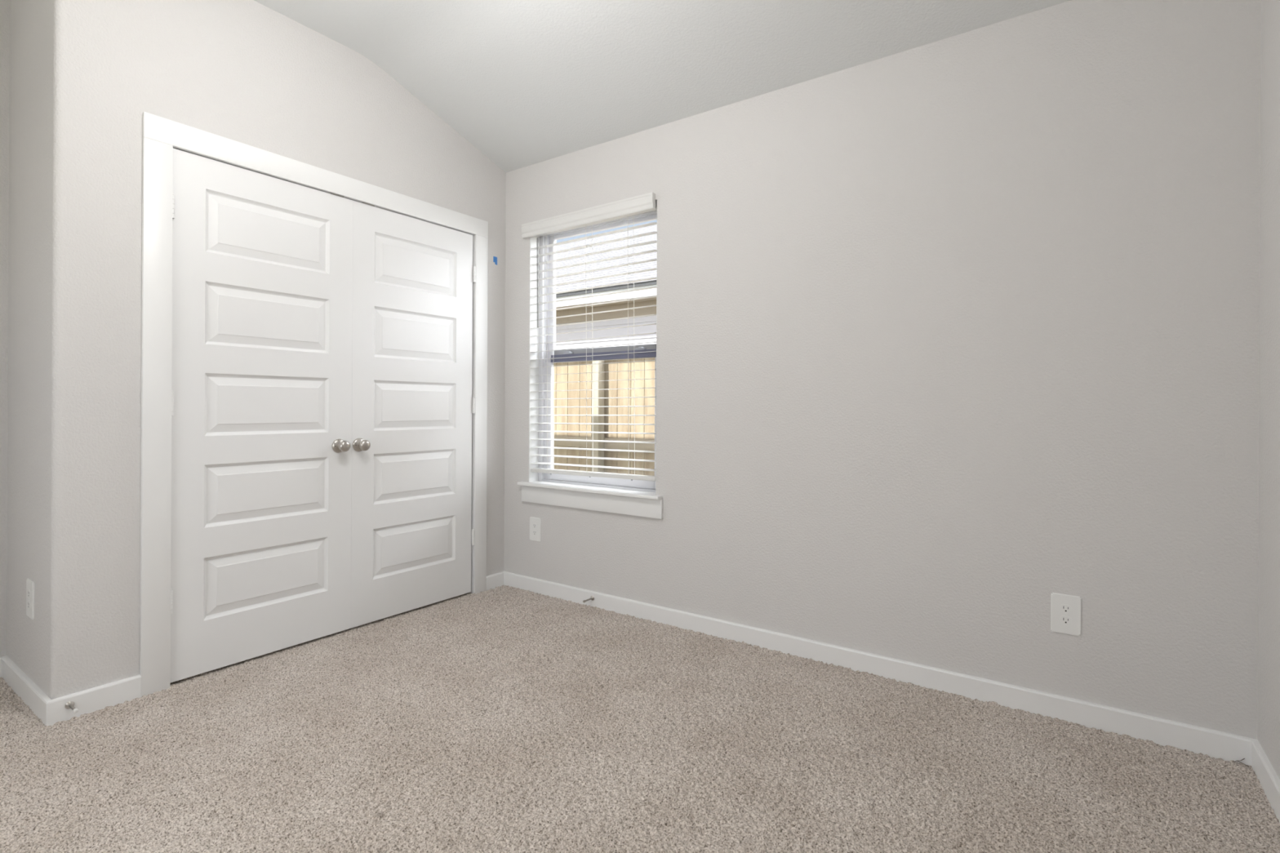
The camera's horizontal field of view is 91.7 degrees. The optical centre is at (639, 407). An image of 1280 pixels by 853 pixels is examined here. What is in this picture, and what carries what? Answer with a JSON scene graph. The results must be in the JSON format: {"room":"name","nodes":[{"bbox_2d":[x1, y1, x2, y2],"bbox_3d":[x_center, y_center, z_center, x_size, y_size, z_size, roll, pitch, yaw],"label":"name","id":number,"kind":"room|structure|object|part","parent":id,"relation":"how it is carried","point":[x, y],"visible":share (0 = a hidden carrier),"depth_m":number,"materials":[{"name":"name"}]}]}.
{"room":"empty bedroom","nodes":[
{"label":"empty bedroom","id":0,"kind":"room"},
{"bbox_2d":[0,0,9,657],"bbox_3d":[-3.010,-0.337,1.837,0.120,2.848,1.842,0,0,35],"label":"wall","id":1,"kind":"structure","parent":0,"point":[4,4],"depth_m":2.45,"materials":[{"name":"white paint"}]},
{"bbox_2d":[0,655,5,677],"bbox_3d":[-2.996,1.034,1.749,0.016,0.106,1.722,0,0,35],"label":"baseboard","id":2,"kind":"structure","parent":1,"relation":"attached to","point":[1,657],"depth_m":2.44,"materials":[{"name":"white"}]},
{"bbox_2d":[6,0,506,699],"bbox_3d":[-1.659,-0.330,3.108,0.640,2.848,2.028,0,0,35],"label":"wall","id":3,"kind":"structure","parent":0,"point":[84,74],"depth_m":2.27,"materials":[{"name":"white paint"}]},
{"bbox_2d":[1,655,50,725],"bbox_3d":[-2.245,1.038,2.265,0.656,0.106,0.016,0,0,35],"label":"baseboard","id":4,"kind":"structure","parent":3,"relation":"attached to","point":[21,684],"depth_m":2.24,"materials":[{"name":"white"}]},
{"bbox_2d":[26,578,34,619],"bbox_3d":[-2.205,0.693,2.243,0.087,0.135,0.007,0,0,35],"label":"electrical outlet","id":5,"kind":"object","parent":3,"relation":"attached to","point":[29,584],"visible":1,"depth_m":2.23,"materials":[{"name":"white plastic"}]},
{"bbox_2d":[27,589,30,598],"bbox_3d":[-2.206,0.673,2.242,0.034,0.029,0.003,0,0,35],"label":"receptacle","id":6,"kind":"object","parent":5,"relation":"attached to","point":[28,590],"depth_m":2.24,"materials":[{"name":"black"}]},
{"bbox_2d":[64,701,78,713],"bbox_3d":[-1.915,1.017,2.097,0.076,0.025,0.025,0,0,35],"label":"door stop","id":7,"kind":"object","parent":3,"relation":"attached to","point":[69,704],"visible":1,"depth_m":2.11,"materials":[{"name":"grey metal"}]},
{"bbox_2d":[45,674,141,725],"bbox_3d":[-1.914,1.040,2.180,0.016,0.106,0.257,0,0,35],"label":"baseboard","id":8,"kind":"structure","parent":3,"relation":"attached to","point":[112,694],"depth_m":2.17,"materials":[{"name":"white"}]},
{"bbox_2d":[169,148,352,683],"bbox_3d":[-1.570,0.031,2.651,0.103,2.045,0.733,0,0,35],"label":"door","id":9,"kind":"structure","parent":3,"relation":"in","point":[262,264],"depth_m":2.62,"materials":[{"name":"white paint"}]},
{"bbox_3d":[-1.383,0.181,2.888,0.068,0.066,0.066,0,0,35],"label":"knob","id":10,"kind":"part","parent":9,"relation":"part of","materials":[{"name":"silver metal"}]},
{"bbox_2d":[139,111,488,697],"bbox_3d":[-1.416,0.005,2.990,0.137,2.180,1.635,0,0,35],"label":"door frame","id":11,"kind":"structure","parent":3,"relation":"attached to","point":[161,135],"depth_m":2.34,"materials":[{"name":"white wood"}]},
{"bbox_2d":[351,200,475,627],"bbox_3d":[-1.150,0.034,3.252,0.103,2.045,0.732,0,0,35],"label":"door","id":12,"kind":"structure","parent":3,"relation":"in","point":[413,405],"depth_m":3.22,"materials":[{"name":"white paint"}]},
{"bbox_3d":[-1.326,0.182,2.970,0.068,0.066,0.066,0,0,35],"label":"knob","id":13,"kind":"part","parent":12,"relation":"part of","materials":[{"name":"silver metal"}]},
{"bbox_2d":[486,571,503,590],"bbox_3d":[-0.860,1.045,3.688,0.016,0.106,0.152,0,0,35],"label":"baseboard","id":14,"kind":"structure","parent":3,"relation":"attached to","point":[496,580],"depth_m":3.68,"materials":[{"name":"white"}]},
{"bbox_2d":[493,256,497,265],"bbox_3d":[-0.860,-0.870,3.689,0.001,0.048,0.030,0,0,35],"label":"tape","id":15,"kind":"object","parent":3,"relation":"attached to","point":[495,259],"visible":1,"depth_m":3.69,"materials":[{"name":"blue"}]},
{"bbox_2d":[0,585,1279,852],"bbox_3d":[-0.818,1.070,1.458,3.962,0.026,3.781,0,0,35],"label":"floor","id":16,"kind":"structure","parent":0,"point":[504,718],"depth_m":1.89,"materials":[{"name":"carpet"}]},
{"bbox_2d":[253,0,1071,172],"bbox_3d":[-1.009,-1.638,0.852,6.200,0.726,5.910,0,0,35],"label":"ceiling","id":17,"kind":"structure","parent":0,"point":[525,82],"depth_m":2.72,"materials":[{"name":"white paint"}]},
{"bbox_2d":[503,0,1261,739],"bbox_3d":[0.312,-0.010,3.058,4.151,2.867,0.150,0,0,35],"label":"wall","id":18,"kind":"structure","parent":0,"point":[956,335],"depth_m":2.32,"materials":[{"name":"white paint"}]},
{"bbox_2d":[529,516,541,542],"bbox_3d":[-0.609,0.708,3.603,0.087,0.135,0.007,0,0,35],"label":"electrical outlet","id":19,"kind":"object","parent":18,"relation":"attached to","point":[535,522],"visible":1,"depth_m":3.60,"materials":[{"name":"white plastic"}]},
{"bbox_2d":[532,529,537,535],"bbox_3d":[-0.610,0.728,3.601,0.034,0.029,0.003,0,0,35],"label":"receptacle","id":20,"kind":"object","parent":19,"relation":"attached to","point":[534,531],"depth_m":3.60,"materials":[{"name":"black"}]},
{"bbox_2d":[532,523,537,528],"bbox_3d":[-0.610,0.688,3.601,0.034,0.029,0.003,0,0,35],"label":"receptacle","id":21,"kind":"object","parent":19,"relation":"attached to","point":[534,525],"depth_m":3.60,"materials":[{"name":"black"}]},
{"bbox_2d":[521,192,657,481],"bbox_3d":[-0.288,-0.343,3.406,0.923,1.460,0.089,0,0,35],"label":"window blind","id":22,"kind":"object","parent":18,"relation":"attached to","point":[646,202],"visible":0.94,"depth_m":3.38,"materials":[{"name":"white plastic"}]},
{"bbox_3d":[-0.526,-0.326,3.574,0.002,1.372,0.027,-1,0,35],"label":"ladder cord","id":23,"kind":"part","parent":22,"relation":"part of","materials":[{"name":"white fabric"}]},
{"bbox_3d":[-0.510,-0.326,3.596,0.002,1.372,0.027,-1,0,35],"label":"ladder cord","id":24,"kind":"part","parent":22,"relation":"part of","materials":[{"name":"white fabric"}]},
{"bbox_3d":[-0.286,-0.328,3.406,0.002,1.372,0.027,-1,0,35],"label":"ladder cord","id":25,"kind":"part","parent":22,"relation":"part of","materials":[{"name":"white fabric"}]},
{"bbox_3d":[-0.271,-0.328,3.429,0.002,1.372,0.027,-1,0,35],"label":"ladder cord","id":26,"kind":"part","parent":22,"relation":"part of","materials":[{"name":"white fabric"}]},
{"bbox_3d":[-0.267,0.367,3.407,0.875,0.022,0.050,0,0,35],"label":"rail","id":27,"kind":"part","parent":22,"relation":"part of","materials":[{"name":"white plastic"}]},
{"bbox_3d":[-0.054,-0.330,3.244,0.002,1.372,0.027,-1,0,35],"label":"ladder cord","id":28,"kind":"part","parent":22,"relation":"part of","materials":[{"name":"white fabric"}]},
{"bbox_3d":[-0.038,-0.330,3.266,0.002,1.372,0.027,-1,0,35],"label":"ladder cord","id":29,"kind":"part","parent":22,"relation":"part of","materials":[{"name":"white fabric"}]},
{"bbox_2d":[517,480,662,500],"bbox_3d":[-0.281,0.449,3.397,0.985,0.018,0.122,0,0,35],"label":"window sill","id":30,"kind":"structure","parent":18,"relation":"attached to","point":[582,488],"depth_m":3.33,"materials":[{"name":"white"}]},
{"bbox_2d":[521,236,662,519],"bbox_3d":[-0.265,-0.247,3.406,0.981,1.604,0.093,0,0,35],"label":"window frame","id":31,"kind":"structure","parent":18,"relation":"attached to","point":[533,477],"depth_m":3.57,"materials":[{"name":"white wood"}]},
{"bbox_2d":[537,209,657,492],"bbox_3d":[-0.218,-0.295,3.474,0.891,1.508,0.072,0,0,35],"label":"window","id":32,"kind":"structure","parent":18,"relation":"attached to","point":[627,484],"depth_m":3.64,"materials":[{"name":"clear glass"},{"name":"vinyl"}]},
{"bbox_3d":[-0.225,0.082,3.466,0.819,0.690,0.024,0,0,35],"label":"sash","id":33,"kind":"part","parent":32,"relation":"part of","materials":[{"name":"white plastic"}]},
{"bbox_3d":[-0.206,-0.641,3.489,0.819,0.755,0.024,0,0,35],"label":"sash","id":34,"kind":"part","parent":32,"relation":"part of","materials":[{"name":"white plastic"}]},
{"bbox_3d":[-0.203,-0.283,3.449,0.767,0.042,0.033,0,0,35],"label":"meeting rail","id":35,"kind":"part","parent":32,"relation":"part of","materials":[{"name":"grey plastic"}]},
{"bbox_3d":[-0.210,-0.320,3.477,0.723,0.030,0.014,0,0,35],"label":"sash rail","id":36,"kind":"part","parent":32,"relation":"part of","materials":[{"name":"grey plastic"}]},
{"bbox_2d":[503,571,1255,765],"bbox_3d":[0.517,1.052,2.809,3.281,0.106,0.016,0,0,35],"label":"baseboard","id":37,"kind":"structure","parent":18,"relation":"attached to","point":[1226,746],"depth_m":2.37,"materials":[{"name":"white"}]},
{"bbox_2d":[582,595,594,602],"bbox_3d":[-0.277,1.027,3.308,0.025,0.025,0.076,0,0,35],"label":"door stop","id":38,"kind":"object","parent":37,"relation":"attached to","point":[592,597],"visible":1,"depth_m":3.32,"materials":[{"name":"grey metal"}]},
{"bbox_2d":[1050,592,1081,635],"bbox_3d":[1.474,0.717,2.148,0.087,0.135,0.007,0,0,35],"label":"electrical outlet","id":39,"kind":"object","parent":18,"relation":"attached to","point":[1065,610],"visible":1,"depth_m":2.15,"materials":[{"name":"white plastic"}]},
{"bbox_2d":[1059,615,1071,625],"bbox_3d":[1.472,0.737,2.146,0.034,0.029,0.003,0,0,35],"label":"receptacle","id":40,"kind":"object","parent":39,"relation":"attached to","point":[1064,620],"depth_m":2.15,"materials":[{"name":"white plastic"}]},
{"bbox_2d":[1059,604,1071,613],"bbox_3d":[1.472,0.697,2.146,0.034,0.029,0.003,0,0,35],"label":"receptacle","id":41,"kind":"object","parent":39,"relation":"attached to","point":[1064,608],"depth_m":2.15,"materials":[{"name":"white plastic"}]},
{"bbox_2d":[1257,0,1279,778],"bbox_3d":[0.849,-0.318,0.305,0.120,2.848,3.750,0,0,35],"label":"wall","id":42,"kind":"structure","parent":0,"point":[1268,580],"depth_m":1.78,"materials":[{"name":"white paint"}]},
{"bbox_2d":[1251,739,1279,822],"bbox_3d":[0.786,1.052,0.344,0.016,0.106,3.750,0,0,35],"label":"baseboard","id":43,"kind":"structure","parent":42,"relation":"attached to","point":[1269,780],"depth_m":1.73,"materials":[{"name":"white"}]},
{"label":"outside","id":44,"kind":"structure","parent":0,"visible":0},
{"bbox_3d":[-0.175,1.523,8.180,24.000,0.200,24.000,0,0,35],"label":"ground","id":45,"kind":"structure","parent":44,"visible":0},
{"bbox_2d":[553,357,654,475],"bbox_3d":[-0.317,0.471,5.349,7.000,1.900,0.146,0,0,35],"label":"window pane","id":46,"kind":"object","parent":45,"relation":"on","point":[649,365],"visible":0.02,"depth_m":5.34,"materials":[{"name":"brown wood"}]},
{"bbox_3d":[-0.363,0.471,5.345,0.072,1.900,0.086,0,0,35],"label":"post","id":47,"kind":"part","parent":46,"relation":"part of","materials":[{"name":"brown wood"}]},
{"bbox_3d":[-0.297,0.311,5.377,7.000,0.090,0.037,0,0,35],"label":"rail","id":48,"kind":"part","parent":46,"relation":"part of","materials":[{"name":"white plastic"}]},
{"bbox_2d":[555,224,657,349],"bbox_3d":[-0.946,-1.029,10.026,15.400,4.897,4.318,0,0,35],"label":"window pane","id":49,"kind":"structure","parent":45,"relation":"on","point":[649,283],"depth_m":7.53,"materials":[{"name":"grey"}]}
]}

